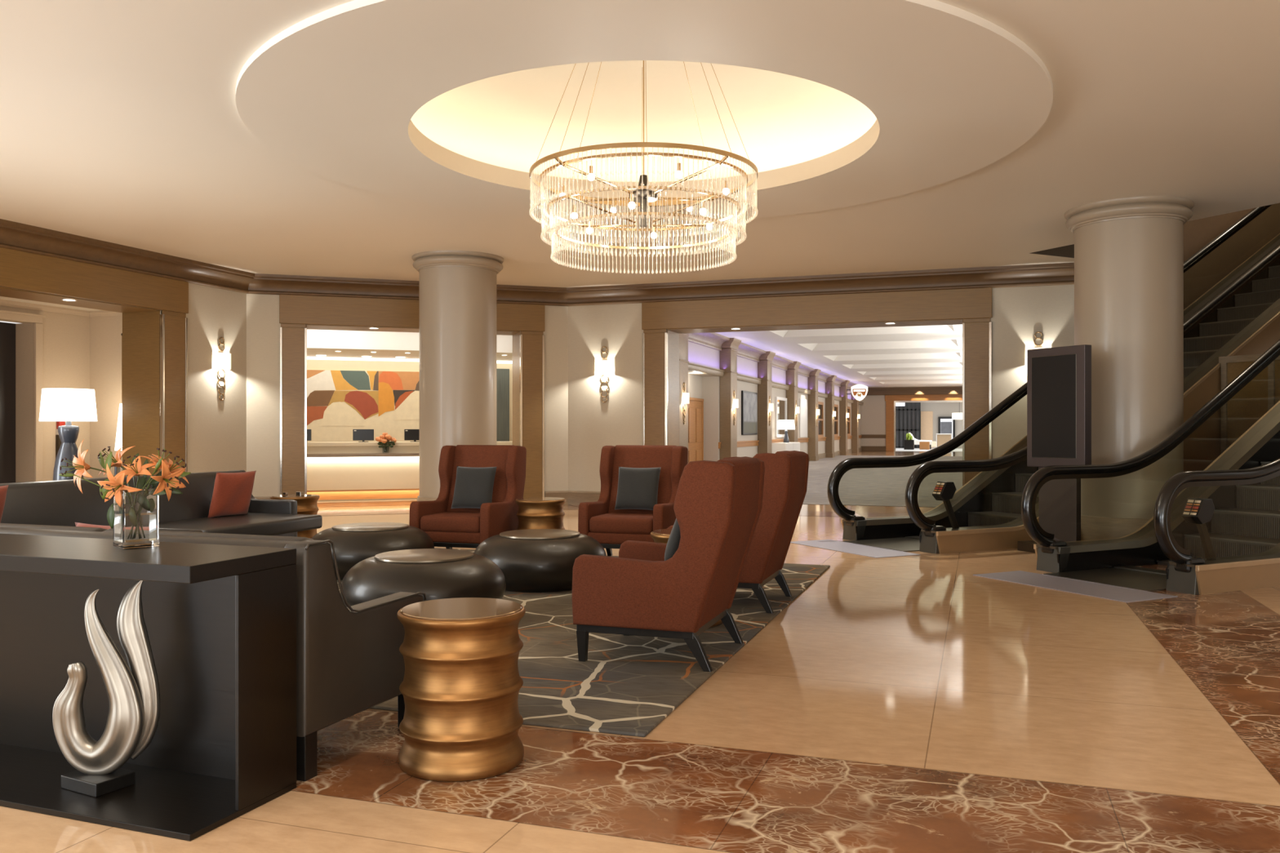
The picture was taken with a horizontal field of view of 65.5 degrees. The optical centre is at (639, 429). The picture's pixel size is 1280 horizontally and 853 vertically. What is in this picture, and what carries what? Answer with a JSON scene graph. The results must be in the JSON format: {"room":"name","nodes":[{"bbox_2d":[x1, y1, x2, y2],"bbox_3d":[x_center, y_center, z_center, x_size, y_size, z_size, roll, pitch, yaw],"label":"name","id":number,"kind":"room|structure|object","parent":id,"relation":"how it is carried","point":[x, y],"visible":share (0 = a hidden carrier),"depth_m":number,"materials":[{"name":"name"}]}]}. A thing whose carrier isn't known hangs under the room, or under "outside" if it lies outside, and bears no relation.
{"room":"hotel lobby","nodes":[
{"label":"hotel lobby","id":0,"kind":"room"},
{"bbox_2d":[0,296,100,311],"bbox_3d":[-9.426,-1.820,12.197,2.820,0.100,6.200,0,0,19],"label":"ceiling","id":1,"kind":"structure","parent":0,"point":[1,297],"depth_m":14.08,"materials":[{"name":"paint"}]},
{"bbox_2d":[0,305,122,482],"bbox_3d":[-9.473,-0.435,12.214,2.720,3.470,6.400,0,0,19],"label":"wall","id":2,"kind":"structure","parent":0,"point":[80,352],"depth_m":14.71,"materials":[{"name":"paint"}]},
{"bbox_2d":[0,309,45,483],"bbox_3d":[-8.912,-0.163,13.564,0.450,2.926,1.470,0,0,19],"label":"door","id":3,"kind":"structure","parent":2,"relation":"in","point":[7,331],"depth_m":14.08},
{"bbox_2d":[0,298,122,316],"bbox_3d":[-8.700,-1.730,12.003,1.120,0.080,5.900,0,0,19],"label":"trim","id":4,"kind":"structure","parent":2,"relation":"attached to","point":[2,302],"depth_m":14.40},
{"bbox_2d":[114,333,122,450],"bbox_3d":[-7.444,-0.542,14.477,0.210,1.697,0.405,0,0,19],"label":"pendant lamp","id":5,"kind":"object","parent":2,"relation":"attached to","point":[118,443],"visible":0.34,"depth_m":14.32,"materials":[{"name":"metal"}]},
{"bbox_2d":[0,283,246,472],"bbox_3d":[-9.302,-0.550,7.422,0.700,3.700,18.040,0,0,19],"label":"wall","id":6,"kind":"structure","parent":0,"point":[217,428],"depth_m":14.93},
{"bbox_2d":[0,247,188,476],"bbox_3d":[-7.680,-0.420,12.098,0.750,3.440,5.040,0,0,19],"label":"trim","id":7,"kind":"structure","parent":6,"relation":"attached to","point":[155,344],"depth_m":13.98,"materials":[{"name":"brown wood"}]},
{"bbox_2d":[214,337,231,400],"bbox_3d":[-6.273,-0.913,15.021,0.125,0.964,0.300,0,0,19],"label":"sconce","id":8,"kind":"object","parent":6,"relation":"attached to","point":[222,360],"visible":1,"depth_m":14.98,"materials":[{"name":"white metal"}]},
{"bbox_2d":[246,293,568,497],"bbox_3d":[-3.807,-0.550,16.699,5.170,3.700,0.700,0,0,-18],"label":"wall","id":9,"kind":"structure","parent":0,"point":[263,325],"depth_m":15.69,"materials":[{"name":"paint"}]},
{"bbox_2d":[279,294,544,497],"bbox_3d":[-3.766,-0.420,16.686,4.265,3.440,0.750,0,0,-18],"label":"trim","id":10,"kind":"structure","parent":9,"relation":"attached to","point":[296,313],"depth_m":16.14,"materials":[{"name":"brown wood"}]},
{"bbox_2d":[544,490,600,505],"bbox_3d":[-0.782,1.180,16.969,1.694,0.240,0.227,0,0,11],"label":"baseboard","id":11,"kind":"structure","parent":9,"relation":"attached to","point":[572,497],"depth_m":17.07,"materials":[{"name":"grey wood"}]},
{"bbox_2d":[306,328,512,360],"bbox_3d":[-4.502,-1.825,18.707,8.100,0.750,3.550,0,0,-18],"label":"ceiling","id":12,"kind":"structure","parent":0,"point":[353,344],"depth_m":18.22,"materials":[{"name":"white paint"}]},
{"bbox_2d":[306,356,512,364],"bbox_3d":[-5.070,-1.430,20.442,7.900,0.060,0.080,0,0,-18],"label":"light strip","id":13,"kind":"object","parent":12,"relation":"attached to","point":[308,357],"visible":0.29,"depth_m":20.25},
{"bbox_2d":[306,359,512,441],"bbox_3d":[-4.017,-0.450,19.155,9.700,3.500,4.100,0,0,-18],"label":"wall","id":14,"kind":"structure","parent":0,"point":[312,364],"depth_m":20.65,"materials":[{"name":"beige paint"}]},
{"bbox_2d":[306,369,419,442],"bbox_3d":[-5.153,-0.401,20.703,4.060,1.603,0.052,0,0,-18],"label":"painted panel","id":15,"kind":"object","parent":14,"relation":"attached to","point":[339,402],"visible":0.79,"depth_m":20.49,"materials":[{"name":"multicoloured paint"}]},
{"bbox_2d":[496,368,509,441],"bbox_3d":[-3.012,0.002,21.378,0.399,2.597,0.099,0,0,-18],"label":"panel","id":16,"kind":"object","parent":14,"relation":"attached to","point":[502,375],"visible":0.43,"depth_m":21.35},
{"bbox_2d":[0,218,1074,306],"bbox_3d":[-5.375,-2.260,10.053,24.455,0.280,9.455,0,0,-40],"label":"trim","id":17,"kind":"structure","parent":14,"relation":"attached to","point":[16,236],"depth_m":15.38,"materials":[{"name":"brown wood"}]},
{"bbox_2d":[412,250,503,501],"bbox_3d":[-2.553,-0.550,13.980,1.270,3.700,1.270,0,0,19],"label":"column","id":18,"kind":"structure","parent":0,"point":[458,288],"depth_m":13.52,"materials":[{"name":"beige paint"}]},
{"bbox_2d":[516,497,564,501],"bbox_3d":[-0.971,0.690,9.756,0.466,0.017,0.466,0,0,19],"label":"tabletop","id":19,"kind":"object","parent":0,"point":[529,499],"depth_m":9.69,"materials":[{"name":"brown metal"}]},
{"bbox_2d":[0,0,1279,287],"bbox_3d":[2.296,-2.790,4.949,22.850,0.880,20.850,0,0,19],"label":"ceiling","id":20,"kind":"structure","parent":0,"point":[355,139],"depth_m":8.47,"materials":[{"name":"paint"}]},
{"bbox_2d":[529,60,757,249],"bbox_3d":[0.030,-2.312,8.240,1.883,1.817,1.883,0,0,42],"label":"chandelier","id":21,"kind":"object","parent":20,"relation":"hanging from","point":[643,196],"visible":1,"depth_m":7.91,"materials":[{"name":"gold metal"}]},
{"bbox_2d":[0,448,1279,852],"bbox_3d":[7.517,1.298,34.416,32.000,0.004,80.000,0,0,19],"label":"floor","id":22,"kind":"structure","parent":0,"point":[923,703],"depth_m":4.13,"materials":[{"name":"beige stone"}]},
{"bbox_2d":[0,533,296,841],"bbox_3d":[-2.454,0.866,3.789,2.400,0.867,0.500,0,0,20],"label":"console table","id":23,"kind":"object","parent":22,"relation":"on","point":[220,620],"visible":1,"depth_m":3.64,"materials":[{"name":"brown wood"}]},
{"bbox_2d":[52,580,159,797],"bbox_3d":[-1.921,0.910,3.589,0.304,0.735,0.223,0,0,25],"label":"sculpture","id":24,"kind":"object","parent":23,"relation":"on","point":[133,692],"visible":1,"depth_m":3.54,"materials":[{"name":"silver metal"}]},
{"bbox_2d":[113,487,159,549],"bbox_3d":[-1.859,0.326,3.672,0.124,0.213,0.124,0,0,-43],"label":"glass vase","id":25,"kind":"object","parent":23,"relation":"on","point":[135,525],"visible":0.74,"depth_m":3.62,"materials":[{"name":"clear"}]},
{"bbox_2d":[59,439,115,493],"bbox_3d":[-2.014,0.219,3.668,0.310,0.367,0.132,0,0,19],"label":"lily","id":26,"kind":"object","parent":25,"relation":"in","point":[79,464],"visible":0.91,"depth_m":3.69,"materials":[{"name":"orange plant"}]},
{"bbox_2d":[97,445,135,486],"bbox_3d":[-1.948,0.233,3.752,0.256,0.340,0.128,0,0,19],"label":"lily","id":27,"kind":"object","parent":25,"relation":"in","point":[116,460],"visible":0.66,"depth_m":3.76,"materials":[{"name":"orange plant"}]},
{"bbox_2d":[97,463,142,506],"bbox_3d":[-1.883,0.263,3.606,0.134,0.279,0.114,0,0,-36],"label":"lily","id":28,"kind":"object","parent":25,"relation":"in","point":[114,486],"visible":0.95,"depth_m":3.60,"materials":[{"name":"orange plant"}]},
{"bbox_2d":[114,455,155,488],"bbox_3d":[-1.862,0.249,3.667,0.145,0.306,0.116,0,0,5],"label":"lily","id":29,"kind":"object","parent":25,"relation":"in","point":[135,468],"visible":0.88,"depth_m":3.67,"materials":[{"name":"orange plant"}]},
{"bbox_2d":[97,451,191,528],"bbox_3d":[-1.877,0.223,3.703,0.361,0.282,0.148,0,0,2],"label":"foliage","id":30,"kind":"object","parent":25,"relation":"in","point":[110,514],"visible":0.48,"depth_m":3.69,"materials":[{"name":"green plant"}]},
{"bbox_2d":[146,459,186,501],"bbox_3d":[-1.778,0.257,3.640,0.207,0.292,0.100,0,0,-16],"label":"lily","id":31,"kind":"object","parent":25,"relation":"in","point":[167,481],"visible":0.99,"depth_m":3.65,"materials":[{"name":"orange plant"}]},
{"bbox_2d":[147,453,189,488],"bbox_3d":[-1.773,0.248,3.721,0.130,0.310,0.202,0,0,19],"label":"lily","id":32,"kind":"object","parent":25,"relation":"in","point":[172,468],"visible":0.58,"depth_m":3.74,"materials":[{"name":"orange plant"}]},
{"bbox_2d":[0,470,322,537],"bbox_3d":[-4.202,0.859,8.531,1.183,0.882,3.406,0,0,19],"label":"sofa","id":33,"kind":"object","parent":22,"relation":"on","point":[56,502],"visible":0.27,"depth_m":8.76,"materials":[{"name":"grey leather"}]},
{"bbox_2d":[0,477,113,526],"bbox_3d":[-4.825,0.639,7.907,0.200,0.442,1.574,0,0,19],"label":"cushion","id":34,"kind":"object","parent":33,"relation":"on","point":[56,502],"depth_m":8.04,"materials":[{"name":"grey leather"}]},
{"bbox_2d":[123,470,248,522],"bbox_3d":[-4.312,0.639,9.412,0.200,0.442,1.574,0,0,19],"label":"cushion","id":35,"kind":"object","parent":33,"relation":"on","point":[194,503],"depth_m":9.39,"materials":[{"name":"grey leather"}]},
{"bbox_2d":[208,471,256,517],"bbox_3d":[-3.954,0.630,9.654,0.195,0.442,0.460,0,0,29],"label":"throw pillow","id":36,"kind":"object","parent":33,"relation":"on","point":[232,491],"visible":1,"depth_m":9.58,"materials":[{"name":"orange fabric"}]},
{"bbox_2d":[159,512,322,535],"bbox_3d":[-3.848,0.912,9.253,0.980,0.135,1.578,0,0,19],"label":"seat cushion","id":37,"kind":"object","parent":33,"relation":"on","point":[251,523],"depth_m":9.19,"materials":[{"name":"grey leather"}]},
{"bbox_2d":[0,523,426,781],"bbox_3d":[-2.162,0.859,4.484,2.356,0.882,0.923,0,0,20],"label":"sofa","id":38,"kind":"object","parent":22,"relation":"on","point":[350,662],"visible":0.38,"depth_m":3.82,"materials":[{"name":"brown leather"}]},
{"bbox_2d":[0,523,107,531],"bbox_3d":[-2.753,0.639,4.429,1.049,0.442,0.200,0,0,20],"label":"cushion","id":39,"kind":"object","parent":38,"relation":"on","point":[8,526],"depth_m":4.28,"materials":[{"name":"brown leather"}]},
{"bbox_2d":[102,528,313,541],"bbox_3d":[-1.756,0.639,4.057,1.049,0.442,0.200,0,0,20],"label":"cushion","id":40,"kind":"object","parent":38,"relation":"on","point":[162,533],"depth_m":3.94,"materials":[{"name":"brown leather"}]},
{"bbox_2d":[270,493,319,538],"bbox_3d":[-3.620,0.999,10.449,0.509,0.603,0.509,0,0,19],"label":"table","id":41,"kind":"object","parent":22,"relation":"on","point":[307,504],"visible":0.27,"depth_m":10.31,"materials":[{"name":"gold metal"}]},
{"bbox_2d":[306,441,512,500],"bbox_3d":[-4.538,0.755,18.659,7.400,1.030,0.920,0,0,-18],"label":"reception desk","id":42,"kind":"object","parent":22,"relation":"on","point":[336,470],"visible":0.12,"depth_m":18.13,"materials":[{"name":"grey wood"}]},
{"bbox_2d":[352,429,373,442],"bbox_3d":[-5.173,0.120,18.619,0.378,0.240,0.180,0,0,-18],"label":"monitor","id":43,"kind":"object","parent":42,"relation":"on","point":[363,435],"visible":1,"depth_m":18.60,"materials":[{"name":"black plastic"}]},
{"bbox_2d":[306,441,512,453],"bbox_3d":[-4.566,0.340,18.744,7.400,0.200,0.740,0,0,-18],"label":"countertop","id":44,"kind":"structure","parent":42,"relation":"on","point":[326,447],"depth_m":18.22,"materials":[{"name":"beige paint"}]},
{"bbox_2d":[396,597,525,782],"bbox_3d":[-0.696,0.999,3.890,0.493,0.603,0.493,0,0,-2],"label":"table","id":45,"kind":"object","parent":22,"relation":"on","point":[461,684],"visible":1,"depth_m":3.70,"materials":[{"name":"gold metal"}]},
{"bbox_2d":[400,597,521,620],"bbox_3d":[-0.696,0.706,3.890,0.466,0.017,0.466,0,0,19],"label":"tabletop","id":46,"kind":"object","parent":45,"relation":"on","point":[460,608],"depth_m":3.83,"materials":[{"name":"brown metal"}]},
{"bbox_2d":[336,547,830,737],"bbox_3d":[-1.499,1.292,7.614,5.085,0.015,5.495,0,0,19],"label":"rug","id":47,"kind":"object","parent":22,"relation":"on","point":[626,685],"visible":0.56,"depth_m":5.40,"materials":[{"name":"carpet"}]},
{"bbox_2d":[311,522,434,580],"bbox_3d":[-2.392,1.071,8.846,1.139,0.427,1.139,0,0,19],"label":"coffee table","id":48,"kind":"object","parent":47,"relation":"on","point":[353,543],"visible":0.62,"depth_m":8.46,"materials":[{"name":"brown metal"}]},
{"bbox_2d":[340,548,506,607],"bbox_3d":[-1.476,1.071,6.822,1.104,0.427,1.104,0,0,-6],"label":"coffee table","id":49,"kind":"object","parent":47,"relation":"on","point":[437,573],"visible":0.76,"depth_m":6.46,"materials":[{"name":"brown metal"}]},
{"bbox_2d":[408,444,526,549],"bbox_3d":[-1.685,0.723,9.852,0.840,1.122,0.916,0,0,16],"label":"chair","id":50,"kind":"object","parent":47,"relation":"on","point":[448,527],"visible":0.69,"depth_m":9.89,"materials":[{"name":"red fabric"}]},
{"bbox_2d":[420,511,479,533],"bbox_3d":[-1.728,0.905,9.705,0.640,0.159,0.585,0,0,16],"label":"seat cushion","id":51,"kind":"object","parent":50,"relation":"on","point":[430,522],"depth_m":9.45,"materials":[{"name":"red fabric"}]},
{"bbox_2d":[451,466,497,508],"bbox_3d":[-1.658,0.584,9.944,0.443,0.421,0.204,0,0,15],"label":"throw pillow","id":52,"kind":"object","parent":50,"relation":"on","point":[473,486],"visible":0.95,"depth_m":9.89,"materials":[{"name":"grey fabric"}]},
{"bbox_2d":[473,528,606,592],"bbox_3d":[-0.827,1.071,8.228,1.104,0.427,1.104,0,0,-6],"label":"coffee table","id":53,"kind":"object","parent":47,"relation":"on","point":[530,560],"visible":0.76,"depth_m":7.78,"materials":[{"name":"brown metal"}]},
{"bbox_2d":[515,497,565,529],"bbox_3d":[-0.971,0.983,9.756,0.493,0.603,0.493,0,0,-2],"label":"table","id":54,"kind":"object","parent":47,"relation":"on","point":[534,513],"visible":0.57,"depth_m":9.57,"materials":[{"name":"gold metal"}]},
{"bbox_2d":[577,444,688,555],"bbox_3d":[-0.051,0.723,9.717,0.840,1.122,0.916,0,0,18],"label":"chair","id":55,"kind":"object","parent":47,"relation":"on","point":[599,520],"visible":0.63,"depth_m":9.76,"materials":[{"name":"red fabric"}]},
{"bbox_2d":[589,512,653,534],"bbox_3d":[-0.098,0.905,9.572,0.640,0.159,0.585,0,0,18],"label":"seat cushion","id":56,"kind":"object","parent":55,"relation":"on","point":[600,523],"depth_m":9.32,"materials":[{"name":"red fabric"}]},
{"bbox_2d":[614,466,661,510],"bbox_3d":[-0.022,0.584,9.808,0.444,0.421,0.206,0,0,16],"label":"throw pillow","id":57,"kind":"object","parent":55,"relation":"on","point":[637,487],"visible":0.98,"depth_m":9.75,"materials":[{"name":"grey fabric"}]},
{"bbox_2d":[571,456,764,671],"bbox_3d":[0.186,0.723,5.733,0.916,1.122,0.840,0,0,19],"label":"chair","id":58,"kind":"object","parent":47,"relation":"on","point":[717,506],"visible":1,"depth_m":5.35,"materials":[{"name":"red fabric"}]},
{"bbox_2d":[664,518,680,560],"bbox_3d":[0.278,0.584,5.702,0.203,0.421,0.442,0,0,18],"label":"throw pillow","id":59,"kind":"object","parent":58,"relation":"on","point":[673,544],"visible":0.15,"depth_m":5.52,"materials":[{"name":"grey fabric"}]},
{"bbox_2d":[650,528,722,626],"bbox_3d":[0.316,0.983,6.623,0.493,0.603,0.493,0,0,39],"label":"table","id":60,"kind":"object","parent":47,"relation":"on","point":[662,535],"visible":0.06,"depth_m":6.50,"materials":[{"name":"gold metal"}]},
{"bbox_2d":[666,450,808,613],"bbox_3d":[0.736,0.723,7.405,0.916,1.122,0.840,0,0,19],"label":"chair","id":61,"kind":"object","parent":47,"relation":"on","point":[786,472],"visible":0.57,"depth_m":6.94,"materials":[{"name":"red fabric"}]},
{"bbox_2d":[771,441,799,453],"bbox_3d":[5.068,0.855,34.486,0.500,0.790,2.750,0,0,19],"label":"base cabinet","id":62,"kind":"object","parent":22,"relation":"on","point":[775,446],"visible":0.35,"depth_m":33.26,"materials":[{"name":"white paint"}]},
{"bbox_2d":[777,419,795,442],"bbox_3d":[5.040,0.070,34.311,0.600,0.780,0.600,0,0,19],"label":"table lamp","id":63,"kind":"object","parent":62,"relation":"on","point":[782,424],"visible":0.92,"depth_m":34.10,"materials":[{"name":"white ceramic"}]},
{"bbox_2d":[790,539,920,558],"bbox_3d":[2.297,1.296,10.857,0.578,0.008,1.560,0,0,-26],"label":"plate","id":64,"kind":"object","parent":22,"relation":"on","point":[840,546],"visible":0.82,"depth_m":10.76,"materials":[{"name":"metal"}]},
{"bbox_2d":[895,402,920,448],"bbox_3d":[18.767,-0.650,68.658,2.350,3.900,0.120,0,0,19],"label":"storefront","id":65,"kind":"object","parent":22,"relation":"on","point":[908,415],"visible":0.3,"depth_m":68.75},
{"bbox_2d":[937,416,955,438],"bbox_3d":[21.138,0.396,68.610,1.400,2.520,0.180,0,0,19],"label":"display","id":66,"kind":"object","parent":22,"relation":"on","point":[946,424],"visible":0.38,"depth_m":68.53,"materials":[{"name":"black plastic"}]},
{"bbox_2d":[940,418,952,435],"bbox_3d":[21.114,0.168,68.539,0.811,1.764,0.030,0,0,19],"label":"poster","id":67,"kind":"object","parent":66,"relation":"attached to","point":[946,424],"depth_m":68.53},
{"bbox_2d":[826,204,1279,554],"bbox_3d":[7.194,-1.739,13.262,10.513,6.157,1.624,0,0,-26],"label":"escalator","id":68,"kind":"object","parent":22,"relation":"on","point":[1239,314],"visible":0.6,"depth_m":12.32,"materials":[{"name":"metal"}]},
{"bbox_2d":[1017,344,1091,552],"bbox_3d":[4.367,0.223,10.409,0.340,2.155,0.760,0,0,-26],"label":"kiosk","id":69,"kind":"object","parent":22,"relation":"on","point":[1059,379],"visible":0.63,"depth_m":10.32,"materials":[{"name":"metal"}]},
{"bbox_2d":[973,570,1177,602],"bbox_3d":[3.563,1.296,8.281,0.578,0.008,1.560,0,0,-26],"label":"plate","id":70,"kind":"object","parent":22,"relation":"on","point":[1123,594],"visible":1,"depth_m":8.19,"materials":[{"name":"metal"}]},
{"bbox_2d":[1020,339,1279,595],"bbox_3d":[8.460,-1.739,10.686,10.513,6.157,1.624,0,0,-26],"label":"escalator","id":71,"kind":"object","parent":22,"relation":"on","point":[1215,529],"visible":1,"depth_m":9.22,"materials":[{"name":"metal"}]},
{"bbox_3d":[-5.167,0.920,8.948,0.440,0.760,3.000,0,0,19],"label":"table","id":72,"kind":"object","parent":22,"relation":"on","visible":0},
{"bbox_2d":[39,388,97,480],"bbox_3d":[-5.136,0.090,8.947,0.456,0.900,0.456,0,0,19],"label":"table lamp","id":73,"kind":"object","parent":72,"relation":"on","point":[68,405],"visible":0.81,"depth_m":8.83,"materials":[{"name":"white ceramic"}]},
{"bbox_2d":[688,341,861,461],"bbox_3d":[5.728,-0.575,38.540,0.750,3.750,43.550,0,0,19],"label":"wall","id":74,"kind":"structure","parent":0,"point":[706,387],"depth_m":28.89,"materials":[{"name":"paint"}]},
{"bbox_2d":[679,333,688,463],"bbox_3d":[0.897,-0.575,22.559,0.420,3.750,0.880,0,0,19],"label":"pilaster","id":75,"kind":"object","parent":74,"relation":"attached to","point":[683,338],"visible":0.26,"depth_m":22.52,"materials":[{"name":"brown wood"}]},
{"bbox_2d":[688,397,703,462],"bbox_3d":[1.446,0.240,26.133,0.060,2.120,1.560,0,0,19],"label":"door","id":76,"kind":"structure","parent":74,"relation":"in","point":[695,406],"depth_m":26.21,"materials":[{"name":"brown wood"}]},
{"bbox_2d":[720,337,741,459],"bbox_3d":[2.466,-0.575,27.159,0.420,3.750,0.880,0,0,19],"label":"pilaster","id":77,"kind":"object","parent":74,"relation":"attached to","point":[728,354],"visible":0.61,"depth_m":26.85,"materials":[{"name":"brown wood"}]},
{"bbox_2d":[741,390,757,435],"bbox_3d":[3.329,-0.485,30.252,0.063,1.310,1.956,0,0,19],"label":"painting","id":78,"kind":"object","parent":74,"relation":"attached to","point":[748,399],"visible":1,"depth_m":30.03,"materials":[{"name":"black wood"}]},
{"bbox_2d":[757,351,775,453],"bbox_3d":[4.036,-0.575,31.758,0.420,3.750,0.880,0,0,19],"label":"pilaster","id":79,"kind":"object","parent":74,"relation":"attached to","point":[764,366],"visible":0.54,"depth_m":31.45,"materials":[{"name":"brown wood"}]},
{"bbox_2d":[688,332,856,389],"bbox_3d":[6.226,-2.285,38.376,0.300,0.330,43.540,0,0,19],"label":"trim","id":80,"kind":"structure","parent":74,"relation":"attached to","point":[713,340],"depth_m":30.02,"materials":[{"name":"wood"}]},
{"bbox_2d":[688,362,863,404],"bbox_3d":[6.150,-1.500,38.401,0.140,0.160,43.540,0,0,19],"label":"trim","id":81,"kind":"structure","parent":74,"relation":"attached to","point":[691,366],"depth_m":29.76,"materials":[{"name":"grey wood"}]},
{"bbox_2d":[774,396,786,437],"bbox_3d":[4.975,-0.420,35.066,0.070,1.400,1.912,0,0,19],"label":"mirror","id":82,"kind":"object","parent":74,"relation":"attached to","point":[780,403],"visible":0.78,"depth_m":34.83,"materials":[{"name":"white paint"}]},
{"bbox_2d":[718,435,862,448],"bbox_3d":[7.634,0.435,42.882,0.055,0.170,34.100,0,0,19],"label":"trim","id":83,"kind":"structure","parent":74,"relation":"attached to","point":[741,443],"depth_m":33.84,"materials":[{"name":"brown wood"}]},
{"bbox_2d":[786,361,801,442],"bbox_3d":[5.605,-0.575,36.358,0.420,3.750,0.880,0,0,19],"label":"pilaster","id":84,"kind":"object","parent":74,"relation":"attached to","point":[792,372],"visible":0.45,"depth_m":36.04,"materials":[{"name":"brown wood"}]},
{"bbox_2d":[799,398,807,437],"bbox_3d":[6.507,-0.440,39.605,0.030,1.520,1.676,0,0,19],"label":"panel","id":85,"kind":"object","parent":74,"relation":"attached to","point":[802,402],"visible":1,"depth_m":39.36,"materials":[{"name":"white paint"}]},
{"bbox_2d":[808,368,821,461],"bbox_3d":[7.175,-0.575,40.957,0.420,3.750,0.880,0,0,19],"label":"pilaster","id":86,"kind":"object","parent":74,"relation":"attached to","point":[813,377],"visible":0.84,"depth_m":40.64,"materials":[{"name":"brown wood"}]},
{"bbox_2d":[817,401,823,437],"bbox_3d":[7.695,-0.425,43.052,0.060,1.550,2.900,0,0,19],"label":"window","id":87,"kind":"structure","parent":74,"relation":"in","point":[820,405],"depth_m":43.94,"materials":[{"name":"brown wood"}]},
{"bbox_2d":[825,375,836,457],"bbox_3d":[8.744,-0.575,45.557,0.420,3.750,0.880,0,0,19],"label":"pilaster","id":88,"kind":"object","parent":74,"relation":"attached to","point":[829,385],"visible":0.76,"depth_m":45.24,"materials":[{"name":"brown wood"}]},
{"bbox_2d":[839,380,849,455],"bbox_3d":[10.313,-0.575,50.157,0.420,3.750,0.880,0,0,19],"label":"pilaster","id":89,"kind":"object","parent":74,"relation":"attached to","point":[842,389],"visible":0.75,"depth_m":49.84,"materials":[{"name":"brown wood"}]},
{"bbox_2d":[846,384,867,400],"bbox_3d":[10.737,-1.839,49.957,1.359,0.845,0.152,0,0,19],"label":"sign","id":90,"kind":"object","parent":89,"relation":"attached to","point":[859,392],"visible":1,"depth_m":49.82,"materials":[{"name":"white plastic"}]},
{"bbox_2d":[851,393,858,453],"bbox_3d":[11.883,-0.575,54.756,0.420,3.750,0.880,0,0,19],"label":"pilaster","id":91,"kind":"object","parent":74,"relation":"attached to","point":[855,406],"visible":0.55,"depth_m":54.45,"materials":[{"name":"brown wood"}]},
{"bbox_2d":[568,284,1074,491],"bbox_3d":[2.965,-0.550,16.105,8.650,3.700,0.700,0,0,19],"label":"wall","id":92,"kind":"structure","parent":0,"point":[1019,313],"depth_m":16.81,"materials":[{"name":"paint"}]},
{"bbox_2d":[595,346,612,402],"bbox_3d":[-0.623,-0.933,16.894,0.300,0.964,0.125,0,0,19],"label":"sconce","id":93,"kind":"object","parent":92,"relation":"attached to","point":[604,367],"visible":1,"depth_m":16.86,"materials":[{"name":"glass"}]},
{"bbox_2d":[641,287,991,485],"bbox_3d":[2.769,-0.420,16.146,5.534,3.440,0.750,0,0,19],"label":"trim","id":94,"kind":"structure","parent":92,"relation":"attached to","point":[662,322],"depth_m":15.78,"materials":[{"name":"brown wood"}]},
{"bbox_2d":[715,324,962,387],"bbox_3d":[9.512,-2.590,37.244,7.250,0.280,43.560,0,0,19],"label":"ceiling","id":95,"kind":"structure","parent":0,"point":[912,356],"depth_m":31.67,"materials":[{"name":"white paint"}]},
{"bbox_2d":[861,395,885,446],"bbox_3d":[18.186,-0.675,57.403,10.650,3.950,0.200,0,0,19],"label":"wall","id":96,"kind":"structure","parent":0,"point":[873,406],"depth_m":58.79,"materials":[{"name":"paint"}]},
{"bbox_2d":[861,434,885,451],"bbox_3d":[13.784,0.810,58.767,1.436,0.980,0.060,0,0,19],"label":"trim","id":97,"kind":"structure","parent":96,"relation":"attached to","point":[864,436],"depth_m":58.74,"materials":[{"name":"brown wood"}]},
{"bbox_2d":[866,386,962,395],"bbox_3d":[18.109,-2.275,57.175,10.650,0.550,0.280,0,0,19],"label":"trim","id":98,"kind":"structure","parent":96,"relation":"attached to","point":[954,389],"depth_m":57.79,"materials":[{"name":"brown wood"}]},
{"bbox_2d":[884,394,962,451],"bbox_3d":[18.831,-0.350,57.146,9.264,3.300,0.270,0,0,19],"label":"trim","id":99,"kind":"structure","parent":96,"relation":"attached to","point":[889,399],"depth_m":58.36,"materials":[{"name":"brown wood"}]},
{"bbox_2d":[893,400,962,451],"bbox_3d":[19.061,-0.180,57.020,8.748,2.961,0.160,0,0,19],"label":"trim","id":100,"kind":"structure","parent":96,"relation":"attached to","point":[952,401],"depth_m":58.13,"materials":[{"name":"metal"}]},
{"bbox_2d":[920,402,962,448],"bbox_3d":[22.337,-1.200,68.560,14.000,5.000,0.200,0,0,19],"label":"wall","id":101,"kind":"structure","parent":0,"point":[939,409],"depth_m":68.93,"materials":[{"name":"paint"}]},
{"bbox_2d":[920,411,933,448],"bbox_3d":[19.951,0.020,69.232,0.800,2.540,0.050,0,0,19],"label":"panel","id":102,"kind":"object","parent":101,"relation":"attached to","point":[926,417],"visible":0.76,"depth_m":69.20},
{"bbox_2d":[1064,195,1194,541],"bbox_3d":[5.325,-0.550,10.870,1.270,3.700,1.270,0,0,19],"label":"column","id":103,"kind":"structure","parent":0,"point":[1129,251],"depth_m":10.41,"materials":[{"name":"beige paint"}]},
{"bbox_2d":[1183,203,1279,309],"bbox_3d":[9.938,-2.450,15.959,6.768,7.500,0.200,0,0,-26],"label":"wall","id":104,"kind":"structure","parent":0,"point":[1233,251],"depth_m":15.36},
{"bbox_2d":[1218,353,1279,453],"bbox_3d":[7.531,0.200,11.829,0.130,2.200,1.270,0,0,-26],"label":"wall","id":105,"kind":"structure","parent":0,"point":[1261,393],"depth_m":12.10,"materials":[{"name":"brown wood"}]},
{"bbox_3d":[10.608,-2.450,12.908,10.897,7.500,10.536,0,0,19],"label":"wall","id":106,"kind":"structure","parent":0,"visible":0},
{"bbox_2d":[1031,244,1074,257],"bbox_3d":[6.519,-2.700,11.283,1.745,0.600,5.997,0,0,-8],"label":"trim","id":107,"kind":"structure","parent":106,"relation":"attached to","point":[1068,251],"depth_m":13.84,"materials":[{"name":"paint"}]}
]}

